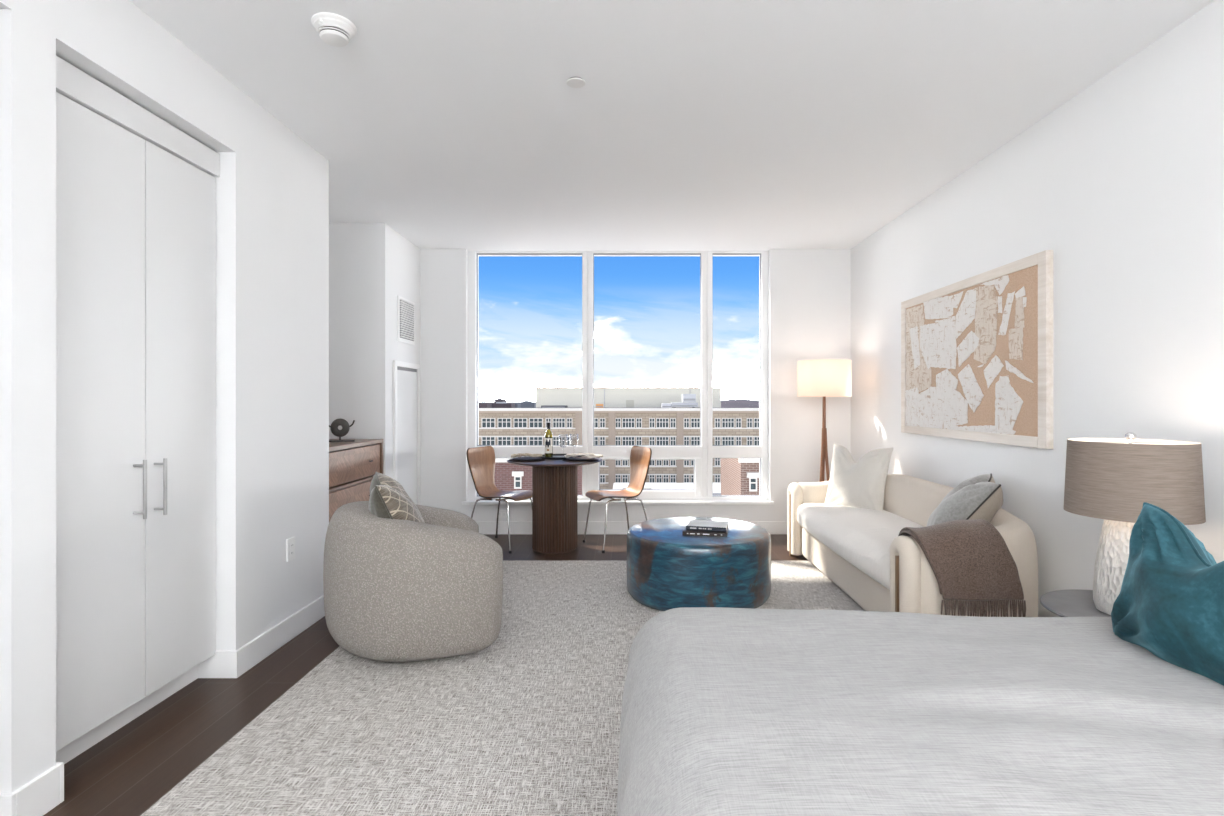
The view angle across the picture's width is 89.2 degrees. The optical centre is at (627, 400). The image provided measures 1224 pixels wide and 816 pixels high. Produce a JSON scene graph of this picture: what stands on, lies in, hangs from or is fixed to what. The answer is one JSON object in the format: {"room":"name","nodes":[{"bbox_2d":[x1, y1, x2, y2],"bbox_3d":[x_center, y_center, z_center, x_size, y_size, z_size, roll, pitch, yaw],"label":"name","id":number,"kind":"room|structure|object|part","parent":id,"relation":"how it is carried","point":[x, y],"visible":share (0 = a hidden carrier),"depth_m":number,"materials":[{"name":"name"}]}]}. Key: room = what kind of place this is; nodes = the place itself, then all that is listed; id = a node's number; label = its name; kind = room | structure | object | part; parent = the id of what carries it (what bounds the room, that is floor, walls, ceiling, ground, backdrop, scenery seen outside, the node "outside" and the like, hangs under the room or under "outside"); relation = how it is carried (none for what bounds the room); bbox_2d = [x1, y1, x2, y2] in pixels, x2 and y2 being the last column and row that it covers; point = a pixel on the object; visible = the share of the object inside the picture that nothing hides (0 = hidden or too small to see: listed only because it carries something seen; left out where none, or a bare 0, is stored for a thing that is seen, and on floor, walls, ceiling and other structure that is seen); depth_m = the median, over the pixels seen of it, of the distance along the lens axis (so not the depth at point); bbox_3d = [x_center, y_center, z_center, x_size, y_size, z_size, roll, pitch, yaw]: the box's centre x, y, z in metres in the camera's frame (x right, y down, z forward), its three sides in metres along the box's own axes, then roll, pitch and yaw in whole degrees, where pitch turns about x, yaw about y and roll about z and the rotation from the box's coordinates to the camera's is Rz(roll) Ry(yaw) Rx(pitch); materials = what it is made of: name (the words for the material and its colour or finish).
{"room":"studio apartment","nodes":[
{"label":"studio apartment","id":0,"kind":"room"},
{"bbox_2d":[0,0,328,792],"bbox_3d":[-2.345,-0.090,0.055,1.110,2.700,7.310,0,0,0],"label":"wall","id":1,"kind":"structure","parent":0,"point":[272,186],"depth_m":2.58,"materials":[{"name":"white paint"}]},
{"bbox_2d":[56,92,146,750],"bbox_3d":[-1.860,0.068,2.181,0.069,2.165,0.452,0,0,0],"label":"door","id":2,"kind":"structure","parent":1,"relation":"in","point":[101,464],"depth_m":2.19,"materials":[{"name":"white wood"}]},
{"bbox_3d":[-1.850,0.335,2.352,0.049,0.224,0.013,0,0,0],"label":"handle","id":3,"kind":"part","parent":2,"relation":"part of","materials":[{"name":"silver metal"}]},
{"bbox_2d":[56,665,197,763],"bbox_3d":[-1.978,1.205,2.385,0.045,0.110,0.886,0,0,0],"label":"trim","id":4,"kind":"structure","parent":1,"relation":"attached to","point":[81,744],"depth_m":2.40,"materials":[{"name":"white wood"}]},
{"bbox_2d":[56,56,219,176],"bbox_3d":[-1.880,-1.073,2.385,0.040,0.105,0.886,0,0,0],"label":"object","id":5,"kind":"structure","parent":1,"relation":"attached to","point":[72,83],"depth_m":2.32,"materials":[{"name":"white"}]},
{"bbox_2d":[0,595,324,815],"bbox_3d":[-2.138,1.199,0.055,0.724,0.122,7.310,0,0,0],"label":"baseboard","id":6,"kind":"structure","parent":1,"relation":"attached to","point":[42,794],"depth_m":2.82,"materials":[{"name":"white"}]},
{"bbox_2d":[145,140,215,695],"bbox_3d":[-1.860,0.068,2.617,0.069,2.165,0.410,0,0,0],"label":"door","id":7,"kind":"structure","parent":1,"relation":"in","point":[180,197],"depth_m":2.58,"materials":[{"name":"white wood"}]},
{"bbox_3d":[-1.850,0.339,2.455,0.049,0.223,0.013,0,0,0],"label":"handle","id":8,"kind":"part","parent":7,"relation":"part of","materials":[{"name":"silver metal"}]},
{"bbox_2d":[286,537,294,561],"bbox_3d":[-1.783,0.783,3.280,0.014,0.117,0.073,0,0,0],"label":"power outlet","id":9,"kind":"object","parent":1,"relation":"attached to","point":[290,543],"visible":1,"depth_m":3.27,"materials":[{"name":"white plastic"}]},
{"bbox_2d":[329,223,419,478],"bbox_3d":[-2.583,-0.090,5.445,1.235,2.700,0.850,0,0,0],"label":"wall","id":10,"kind":"structure","parent":0,"point":[371,264],"depth_m":5.02,"materials":[{"name":"white paint"}]},
{"bbox_2d":[397,295,414,344],"bbox_3d":[-1.953,-0.705,5.482,0.024,0.390,0.405,0,0,0],"label":"air vent","id":11,"kind":"object","parent":10,"relation":"in","point":[405,308],"visible":1,"depth_m":5.44,"materials":[{"name":"white metal"}]},
{"bbox_2d":[393,360,419,504],"bbox_3d":[-1.954,0.385,5.487,0.022,1.450,0.615,0,0,0],"label":"access panel","id":12,"kind":"object","parent":10,"relation":"attached to","point":[406,376],"visible":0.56,"depth_m":5.49,"materials":[{"name":"white"}]},
{"bbox_3d":[-1.956,0.393,5.487,0.010,1.315,0.495,0,0,0],"label":"panel door","id":13,"kind":"part","parent":12,"relation":"part of","materials":[{"name":"white"}]},
{"bbox_2d":[43,534,808,815],"bbox_3d":[-0.445,1.320,1.235,5.510,0.120,9.870,0,0,0],"label":"floor","id":14,"kind":"structure","parent":0,"point":[132,768],"depth_m":2.42,"materials":[{"name":"brown wood"}]},
{"bbox_2d":[329,439,382,521],"bbox_3d":[-2.236,0.782,4.370,0.548,0.955,1.260,0,0,0],"label":"dresser","id":15,"kind":"object","parent":14,"relation":"on","point":[353,466],"visible":0.2,"depth_m":4.47,"materials":[{"name":"brown wood"}]},
{"bbox_2d":[329,418,354,441],"bbox_3d":[-2.155,0.218,4.640,0.207,0.174,0.070,0,0,-20],"label":"disc sculpture","id":16,"kind":"object","parent":15,"relation":"on","point":[334,429],"visible":0.8,"depth_m":4.63,"materials":[{"name":"brown metal"}]},
{"bbox_3d":[-2.008,0.725,4.370,0.048,0.220,1.180,0,0,0],"label":"drawer","id":17,"kind":"part","parent":15,"relation":"part of","materials":[{"name":"brown wood"}]},
{"bbox_3d":[-2.012,0.595,4.370,0.080,0.020,1.200,0,0,0],"label":"rail","id":18,"kind":"part","parent":15,"relation":"part of","materials":[{"name":"brown wood"}]},
{"bbox_3d":[-2.008,0.460,4.370,0.048,0.230,1.180,0,0,0],"label":"drawer","id":19,"kind":"part","parent":15,"relation":"part of","materials":[{"name":"brown wood"}]},
{"bbox_2d":[466,446,531,552],"bbox_3d":[-1.107,0.834,5.430,0.508,0.851,0.456,0,0,24],"label":"dining chair","id":20,"kind":"object","parent":14,"relation":"on","point":[481,460],"visible":0.9,"depth_m":5.47,"materials":[{"name":"brown wood"}]},
{"bbox_3d":[-1.276,1.041,5.319,0.238,0.416,0.035,0,0,5],"label":"leg","id":21,"kind":"part","parent":20,"relation":"part of","materials":[{"name":"silver metal"}]},
{"bbox_3d":[-1.138,1.041,5.630,0.238,0.416,0.035,0,0,43],"label":"leg","id":22,"kind":"part","parent":20,"relation":"part of","materials":[{"name":"silver metal"}]},
{"bbox_3d":[-1.040,1.041,5.215,0.038,0.416,0.220,0,0,-45],"label":"leg","id":23,"kind":"part","parent":20,"relation":"part of","materials":[{"name":"silver metal"}]},
{"bbox_2d":[141,561,864,815],"bbox_3d":[0.075,1.254,2.080,3.090,0.013,5.550,0,0,0],"label":"area rug","id":24,"kind":"object","parent":14,"relation":"on","point":[527,723],"visible":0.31,"depth_m":2.41,"materials":[{"name":"grey carpet"}]},
{"bbox_2d":[323,501,502,661],"bbox_3d":[-1.128,0.875,3.223,0.821,0.705,0.893,0,0,-24],"label":"armchair","id":25,"kind":"object","parent":24,"relation":"on","point":[395,590],"visible":0.96,"depth_m":2.86,"materials":[{"name":"fabric"}]},
{"bbox_2d":[369,472,424,522],"bbox_3d":[-1.181,0.635,3.214,0.299,0.483,0.630,0,0,-22],"label":"throw cushion","id":26,"kind":"object","parent":25,"relation":"on","point":[388,499],"visible":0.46,"depth_m":2.96,"materials":[{"name":"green fabric"}]},
{"bbox_2d":[626,517,770,610],"bbox_3d":[0.455,1.041,4.030,0.930,0.412,0.930,0,0,0],"label":"coffee table","id":27,"kind":"object","parent":24,"relation":"on","point":[667,569],"visible":0.87,"depth_m":3.65,"materials":[{"name":"blue"}]},
{"bbox_2d":[682,526,728,536],"bbox_3d":[0.495,0.823,3.935,0.275,0.024,0.211,0,0,12],"label":"book","id":28,"kind":"object","parent":27,"relation":"on","point":[684,532],"visible":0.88,"depth_m":3.84,"materials":[{"name":"black paper"}]},
{"bbox_2d":[686,520,728,531],"bbox_3d":[0.512,0.797,3.965,0.250,0.026,0.201,0,0,15],"label":"book","id":29,"kind":"object","parent":28,"relation":"on","point":[703,525],"visible":1,"depth_m":3.90,"materials":[{"name":"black paper"}]},
{"bbox_3d":[1.095,0.979,1.100,1.990,0.537,1.440,0,0,0],"label":"bed","id":30,"kind":"object","parent":24,"relation":"on","visible":0},
{"bbox_2d":[617,607,1223,815],"bbox_3d":[1.028,0.865,1.106,2.117,0.503,1.894,0,0,0],"label":"duvet","id":31,"kind":"object","parent":30,"relation":"on","point":[725,711],"visible":0.91,"depth_m":1.24,"materials":[{"name":"fabric"}]},
{"bbox_2d":[1111,502,1223,685],"bbox_3d":[1.426,0.485,1.475,0.261,0.398,0.571,0,0,-1],"label":"bed pillow","id":32,"kind":"object","parent":31,"relation":"on","point":[1169,604],"visible":0.84,"depth_m":1.54,"materials":[{"name":"teal fabric"}]},
{"bbox_2d":[507,456,601,553],"bbox_3d":[-0.624,0.880,5.300,0.808,0.760,0.808,0,0,0],"label":"dining table","id":33,"kind":"object","parent":14,"relation":"on","point":[554,482],"visible":0.82,"depth_m":5.13,"materials":[{"name":"brown wood"}]},
{"bbox_2d":[508,459,544,461],"bbox_3d":[-0.850,0.498,5.220,0.308,0.004,0.308,0,0,0],"label":"placemat","id":34,"kind":"object","parent":33,"relation":"on","point":[511,460],"visible":0.59,"depth_m":5.17,"materials":[{"name":"brown"}]},
{"bbox_2d":[512,457,540,460],"bbox_3d":[-0.850,0.488,5.220,0.242,0.015,0.242,0,0,0],"label":"dinner plate","id":35,"kind":"object","parent":34,"relation":"on","point":[516,458],"visible":0.97,"depth_m":5.26,"materials":[{"name":"brown"}]},
{"bbox_2d":[511,453,542,457],"bbox_3d":[-0.850,0.455,5.198,0.262,0.034,0.138,0,0,-10],"label":"napkin","id":36,"kind":"object","parent":35,"relation":"on","point":[518,454],"visible":1,"depth_m":5.16,"materials":[{"name":"white fabric"}]},
{"bbox_2d":[540,454,581,459],"bbox_3d":[-0.600,0.490,5.478,0.388,0.019,0.388,0,0,0],"label":"serving tray","id":37,"kind":"object","parent":33,"relation":"on","point":[555,456],"visible":0.48,"depth_m":5.33,"materials":[{"name":"black"}]},
{"bbox_2d":[545,423,552,456],"bbox_3d":[-0.690,0.343,5.399,0.072,0.309,0.073,0,0,0],"label":"wine bottle","id":38,"kind":"object","parent":37,"relation":"on","point":[548,435],"visible":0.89,"depth_m":5.37,"materials":[{"name":"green glass"}]},
{"bbox_2d":[545,439,550,447],"bbox_3d":[-0.693,0.367,5.367,0.045,0.074,0.008,0,0,6],"label":"label","id":39,"kind":"object","parent":38,"relation":"attached to","point":[547,441],"depth_m":5.37,"materials":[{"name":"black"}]},
{"bbox_2d":[541,455,564,459],"bbox_3d":[-0.600,0.498,5.478,0.380,0.003,0.380,0,0,0],"label":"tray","id":40,"kind":"object","parent":37,"relation":"on","point":[555,457],"depth_m":5.30,"materials":[{"name":"black"}]},
{"bbox_2d":[562,459,597,461],"bbox_3d":[-0.400,0.498,5.220,0.308,0.004,0.308,0,0,0],"label":"placemat","id":41,"kind":"object","parent":33,"relation":"on","point":[566,460],"visible":0.53,"depth_m":5.17,"materials":[{"name":"brown"}]},
{"bbox_2d":[566,457,594,460],"bbox_3d":[-0.400,0.488,5.220,0.242,0.015,0.242,0,0,0],"label":"dinner plate","id":42,"kind":"object","parent":41,"relation":"on","point":[570,458],"visible":0.95,"depth_m":5.25,"materials":[{"name":"brown"}]},
{"bbox_2d":[564,453,602,457],"bbox_3d":[-0.370,0.456,5.201,0.300,0.038,0.153,0,0,12],"label":"napkin","id":43,"kind":"object","parent":42,"relation":"on","point":[590,455],"visible":1,"depth_m":5.17,"materials":[{"name":"white fabric"}]},
{"bbox_2d":[583,446,651,552],"bbox_3d":[-0.083,0.834,5.441,0.508,0.851,0.456,0,0,-26],"label":"dining chair","id":44,"kind":"object","parent":14,"relation":"on","point":[640,457],"visible":0.95,"depth_m":5.49,"materials":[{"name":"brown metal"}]},
{"bbox_3d":[-0.291,1.041,5.527,0.220,0.416,0.038,0,0,-5],"label":"leg","id":45,"kind":"part","parent":44,"relation":"part of","materials":[{"name":"silver metal"}]},
{"bbox_3d":[-0.143,1.041,5.224,0.038,0.416,0.220,0,0,43],"label":"leg","id":46,"kind":"part","parent":44,"relation":"part of","materials":[{"name":"silver metal"}]},
{"bbox_3d":[-0.059,1.041,5.641,0.035,0.416,0.238,0,0,45],"label":"leg","id":47,"kind":"part","parent":44,"relation":"part of","materials":[{"name":"silver metal"}]},
{"bbox_3d":[0.090,1.041,5.336,0.238,0.416,0.035,0,0,-7],"label":"leg","id":48,"kind":"part","parent":44,"relation":"part of","materials":[{"name":"silver metal"}]},
{"bbox_2d":[797,359,851,481],"bbox_3d":[1.730,0.455,5.470,0.456,1.619,0.456,0,0,0],"label":"floor lamp","id":49,"kind":"object","parent":14,"relation":"on","point":[823,378],"visible":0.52,"depth_m":5.29,"materials":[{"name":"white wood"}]},
{"bbox_3d":[1.653,0.752,5.426,0.168,1.025,0.109,0,0,0],"label":"leg","id":50,"kind":"part","parent":49,"relation":"part of","materials":[{"name":"brown wood"}]},
{"bbox_3d":[1.730,0.752,5.559,0.028,1.025,0.189,0,0,0],"label":"leg","id":51,"kind":"part","parent":49,"relation":"part of","materials":[{"name":"brown wood"}]},
{"bbox_3d":[1.730,-0.197,5.470,0.456,0.317,0.456,0,0,0],"label":"lamp shade","id":52,"kind":"part","parent":49,"relation":"part of","materials":[{"name":"beige fabric"}]},
{"bbox_3d":[1.807,0.752,5.426,0.189,1.025,0.028,0,0,30],"label":"leg","id":53,"kind":"part","parent":49,"relation":"part of","materials":[{"name":"brown wood"}]},
{"bbox_2d":[787,474,1037,616],"bbox_3d":[1.675,0.895,4.045,0.780,0.730,2.205,0,0,0],"label":"sofa","id":54,"kind":"object","parent":14,"relation":"on","point":[860,550],"visible":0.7,"depth_m":3.73,"materials":[{"name":"beige fabric"}]},
{"bbox_2d":[825,443,892,510],"bbox_3d":[1.730,0.595,4.697,0.216,0.513,0.529,0,0,-33],"label":"sofa pillow","id":55,"kind":"object","parent":54,"relation":"on","point":[860,484],"visible":0.81,"depth_m":4.60,"materials":[{"name":"fabric"}]},
{"bbox_2d":[797,503,923,589],"bbox_3d":[1.645,0.901,4.045,0.720,0.253,1.800,0,0,0],"label":"seat cushion","id":56,"kind":"object","parent":54,"relation":"on","point":[860,539],"depth_m":3.92,"materials":[{"name":"beige fabric"}]},
{"bbox_2d":[898,519,1025,616],"bbox_3d":[1.612,0.801,3.032,0.495,0.438,0.289,0,0,0],"label":"throw blanket","id":57,"kind":"object","parent":54,"relation":"on","point":[969,560],"visible":0.94,"depth_m":2.91,"materials":[{"name":"brown fabric"}]},
{"bbox_2d":[926,473,1002,526],"bbox_3d":[1.822,0.619,3.381,0.354,0.411,0.530,0,0,26],"label":"sofa pillow","id":58,"kind":"object","parent":54,"relation":"on","point":[978,497],"visible":0.61,"depth_m":3.18,"materials":[{"name":"grey fabric"}]},
{"bbox_2d":[1040,589,1110,616],"bbox_3d":[1.800,1.010,2.245,0.516,0.500,0.516,0,0,0],"label":"side table","id":59,"kind":"object","parent":14,"relation":"on","point":[1063,603],"visible":0.16,"depth_m":2.33,"materials":[{"name":"grey stone"}]},
{"bbox_2d":[1063,432,1205,614],"bbox_3d":[1.800,0.436,2.220,0.394,0.648,0.394,0,0,0],"label":"table lamp","id":60,"kind":"object","parent":59,"relation":"on","point":[1110,480],"visible":0.76,"depth_m":2.11,"materials":[{"name":"beige fabric"}]},
{"bbox_3d":[1.800,0.274,2.220,0.394,0.262,0.394,0,0,0],"label":"lamp shade","id":61,"kind":"part","parent":60,"relation":"part of","materials":[{"name":"beige fabric"}]},
{"bbox_2d":[420,249,850,520],"bbox_3d":[-0.545,-0.090,5.995,5.310,2.700,0.250,0,0,0],"label":"wall","id":62,"kind":"structure","parent":0,"point":[809,290],"depth_m":5.87,"materials":[{"name":"white paint"}]},
{"bbox_2d":[496,510,506,517],"bbox_3d":[-1.190,1.070,5.863,0.117,0.073,0.014,0,0,0],"label":"power outlet","id":63,"kind":"object","parent":62,"relation":"attached to","point":[502,513],"visible":0.77,"depth_m":5.86,"materials":[{"name":"white plastic"}]},
{"bbox_2d":[462,251,773,504],"bbox_3d":[-0.095,-0.232,5.950,2.940,2.416,0.240,0,0,0],"label":"window","id":64,"kind":"structure","parent":62,"relation":"in","point":[703,454],"depth_m":5.95,"materials":[{"name":"white metal"}]},
{"bbox_3d":[-0.095,0.962,5.890,2.940,0.028,0.120,0,0,0],"label":"sill","id":65,"kind":"part","parent":64,"relation":"part of","materials":[{"name":"white paint"}]},
{"bbox_3d":[0.185,0.735,5.985,1.043,0.375,0.090,0,0,0],"label":"vent sash","id":66,"kind":"part","parent":64,"relation":"part of","materials":[{"name":"white"}]},
{"bbox_2d":[476,521,786,533],"bbox_3d":[0.072,1.199,5.863,4.075,0.122,0.014,0,0,0],"label":"baseboard","id":67,"kind":"structure","parent":62,"relation":"attached to","point":[485,527],"depth_m":5.86,"materials":[{"name":"white paint"}]},
{"bbox_2d":[130,0,1214,255],"bbox_3d":[-0.445,-1.500,1.235,5.510,0.120,9.870,0,0,0],"label":"ceiling","id":68,"kind":"structure","parent":0,"point":[693,125],"depth_m":2.95,"materials":[{"name":"white paint"}]},
{"bbox_2d":[311,12,356,46],"bbox_3d":[-1.125,-1.409,2.375,0.158,0.063,0.158,0,0,0],"label":"smoke detector","id":69,"kind":"object","parent":68,"relation":"attached to","point":[336,30],"visible":1,"depth_m":2.34,"materials":[{"name":"white plastic"}]},
{"bbox_2d":[566,77,585,87],"bbox_3d":[-0.234,-1.434,2.790,0.086,0.012,0.086,0,0,0],"label":"sprinkler cover","id":70,"kind":"object","parent":68,"relation":"attached to","point":[574,82],"visible":1,"depth_m":2.78,"materials":[{"name":"grey plastic"}]},
{"bbox_2d":[851,0,1223,616],"bbox_3d":[2.210,-0.090,1.285,0.200,2.700,9.770,0,0,0],"label":"wall","id":71,"kind":"structure","parent":0,"point":[1123,180],"depth_m":2.80,"materials":[{"name":"white paint"}]},
{"bbox_2d":[901,250,1052,448],"bbox_3d":[2.091,-0.256,3.889,0.038,0.987,1.629,0,0,0],"label":"painting","id":72,"kind":"object","parent":71,"relation":"attached to","point":[977,350],"visible":1,"depth_m":3.61,"materials":[{"name":"beige paper"}]},
{"label":"outside","id":73,"kind":"structure","parent":0,"visible":0},
{"bbox_3d":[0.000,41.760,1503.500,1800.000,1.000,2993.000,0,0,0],"label":"ground","id":74,"kind":"structure","parent":73,"visible":0},
{"bbox_2d":[479,402,491,407],"bbox_3d":[-122.452,20.869,529.000,8.387,40.783,18.000,0,0,0],"label":"building","id":75,"kind":"structure","parent":74,"relation":"on","point":[482,404],"depth_m":520.02,"materials":[{"name":"brick"}]},
{"bbox_2d":[494,398,505,402],"bbox_3d":[-121.145,19.191,589.000,7.548,44.137,18.000,0,0,0],"label":"building","id":76,"kind":"structure","parent":74,"relation":"on","point":[497,399],"depth_m":579.98,"materials":[{"name":"brick"}]},
{"bbox_2d":[492,402,514,407],"bbox_3d":[-113.105,21.078,559.000,19.290,40.363,18.000,0,0,0],"label":"building","id":77,"kind":"structure","parent":74,"relation":"on","point":[497,404],"depth_m":550.05,"materials":[{"name":"brick"}]},
{"bbox_2d":[514,402,520,407],"bbox_3d":[-111.177,21.078,619.000,5.032,40.363,18.000,0,0,0],"label":"building","id":78,"kind":"structure","parent":74,"relation":"on","point":[517,405],"depth_m":613.93,"materials":[{"name":"concrete"}]},
{"bbox_2d":[521,401,535,407],"bbox_3d":[-103.742,20.449,649.000,14.258,41.621,18.000,0,0,0],"label":"building","id":79,"kind":"structure","parent":74,"relation":"on","point":[527,404],"depth_m":639.95,"materials":[{"name":"concrete"}]},
{"bbox_2d":[494,458,581,494],"bbox_3d":[-11.226,23.340,65.875,14.336,35.841,12.250,0,0,0],"label":"brick building","id":80,"kind":"structure","parent":74,"relation":"on","point":[507,476],"depth_m":60.01,"materials":[{"name":"red brick"}]},
{"bbox_3d":[-11.226,5.669,59.925,14.336,0.500,0.350,0,0,0],"label":"cornice","id":81,"kind":"part","parent":80,"relation":"part of","materials":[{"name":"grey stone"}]},
{"bbox_2d":[479,408,758,488],"bbox_3d":[0.000,21.251,121.750,140.600,40.017,30.500,0,0,0],"label":"office building","id":82,"kind":"structure","parent":74,"relation":"on","point":[497,426],"depth_m":106.97,"materials":[{"name":"beige brick"}]},
{"bbox_2d":[541,405,567,407],"bbox_3d":[-13.218,1.020,111.500,4.435,0.444,3.100,0,0,0],"label":"rooftop unit","id":83,"kind":"object","parent":82,"relation":"on","point":[542,406],"visible":1,"depth_m":109.99,"materials":[{"name":"grey metal"}]},
{"bbox_3d":[0.000,1.901,106.875,140.400,0.350,0.250,0,0,0],"label":"cornice","id":84,"kind":"part","parent":82,"relation":"part of","materials":[{"name":"brown"}]},
{"bbox_2d":[535,388,721,407],"bbox_3d":[0.095,-0.654,125.000,35.400,3.793,14.400,0,0,0],"label":"rooftop penthouse","id":85,"kind":"object","parent":82,"relation":"on","point":[572,397],"visible":0.87,"depth_m":118.00,"materials":[{"name":"brown"}]},
{"bbox_3d":[0.381,0.526,117.980,1.523,1.433,0.080,0,0,0],"label":"door","id":86,"kind":"part","parent":85,"relation":"part of","materials":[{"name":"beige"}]},
{"bbox_2d":[661,403,670,407],"bbox_3d":[6.875,0.843,111.000,1.685,0.798,2.100,0,0,0],"label":"rooftop unit","id":87,"kind":"object","parent":82,"relation":"on","point":[663,405],"visible":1,"depth_m":109.99,"materials":[{"name":"grey metal"}]},
{"bbox_2d":[671,402,697,407],"bbox_3d":[10.113,0.754,112.000,4.613,0.976,4.100,0,0,0],"label":"rooftop unit","id":88,"kind":"object","parent":82,"relation":"on","point":[673,404],"visible":0.9,"depth_m":109.99,"materials":[{"name":"grey metal"}]},
{"bbox_2d":[682,394,695,401],"bbox_3d":[10.911,-0.514,111.500,2.306,1.455,3.100,0,0,0],"label":"rooftop unit","id":89,"kind":"object","parent":88,"relation":"on","point":[685,397],"visible":0.84,"depth_m":109.99,"materials":[{"name":"grey metal"}]},
{"bbox_2d":[486,399,758,407],"bbox_3d":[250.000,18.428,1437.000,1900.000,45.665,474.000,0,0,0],"label":"hills","id":90,"kind":"structure","parent":74,"relation":"on","point":[731,403],"depth_m":1342.91,"materials":[{"name":"grey"}]},
{"bbox_2d":[613,483,720,494],"bbox_3d":[6.065,26.307,85.000,16.258,29.905,10.000,0,0,0],"label":"rooftop","id":91,"kind":"object","parent":74,"relation":"on","point":[716,486],"visible":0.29,"depth_m":86.08,"materials":[{"name":"concrete"}]},
{"bbox_2d":[721,458,758,494],"bbox_3d":[13.972,23.114,60.875,8.295,36.292,12.250,0,0,0],"label":"brick building","id":92,"kind":"structure","parent":74,"relation":"on","point":[739,476],"depth_m":55.24,"materials":[{"name":"red brick"}]},
{"bbox_3d":[13.972,5.218,54.925,8.295,0.500,0.350,0,0,0],"label":"cornice","id":93,"kind":"part","parent":92,"relation":"part of","materials":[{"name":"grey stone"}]}
]}

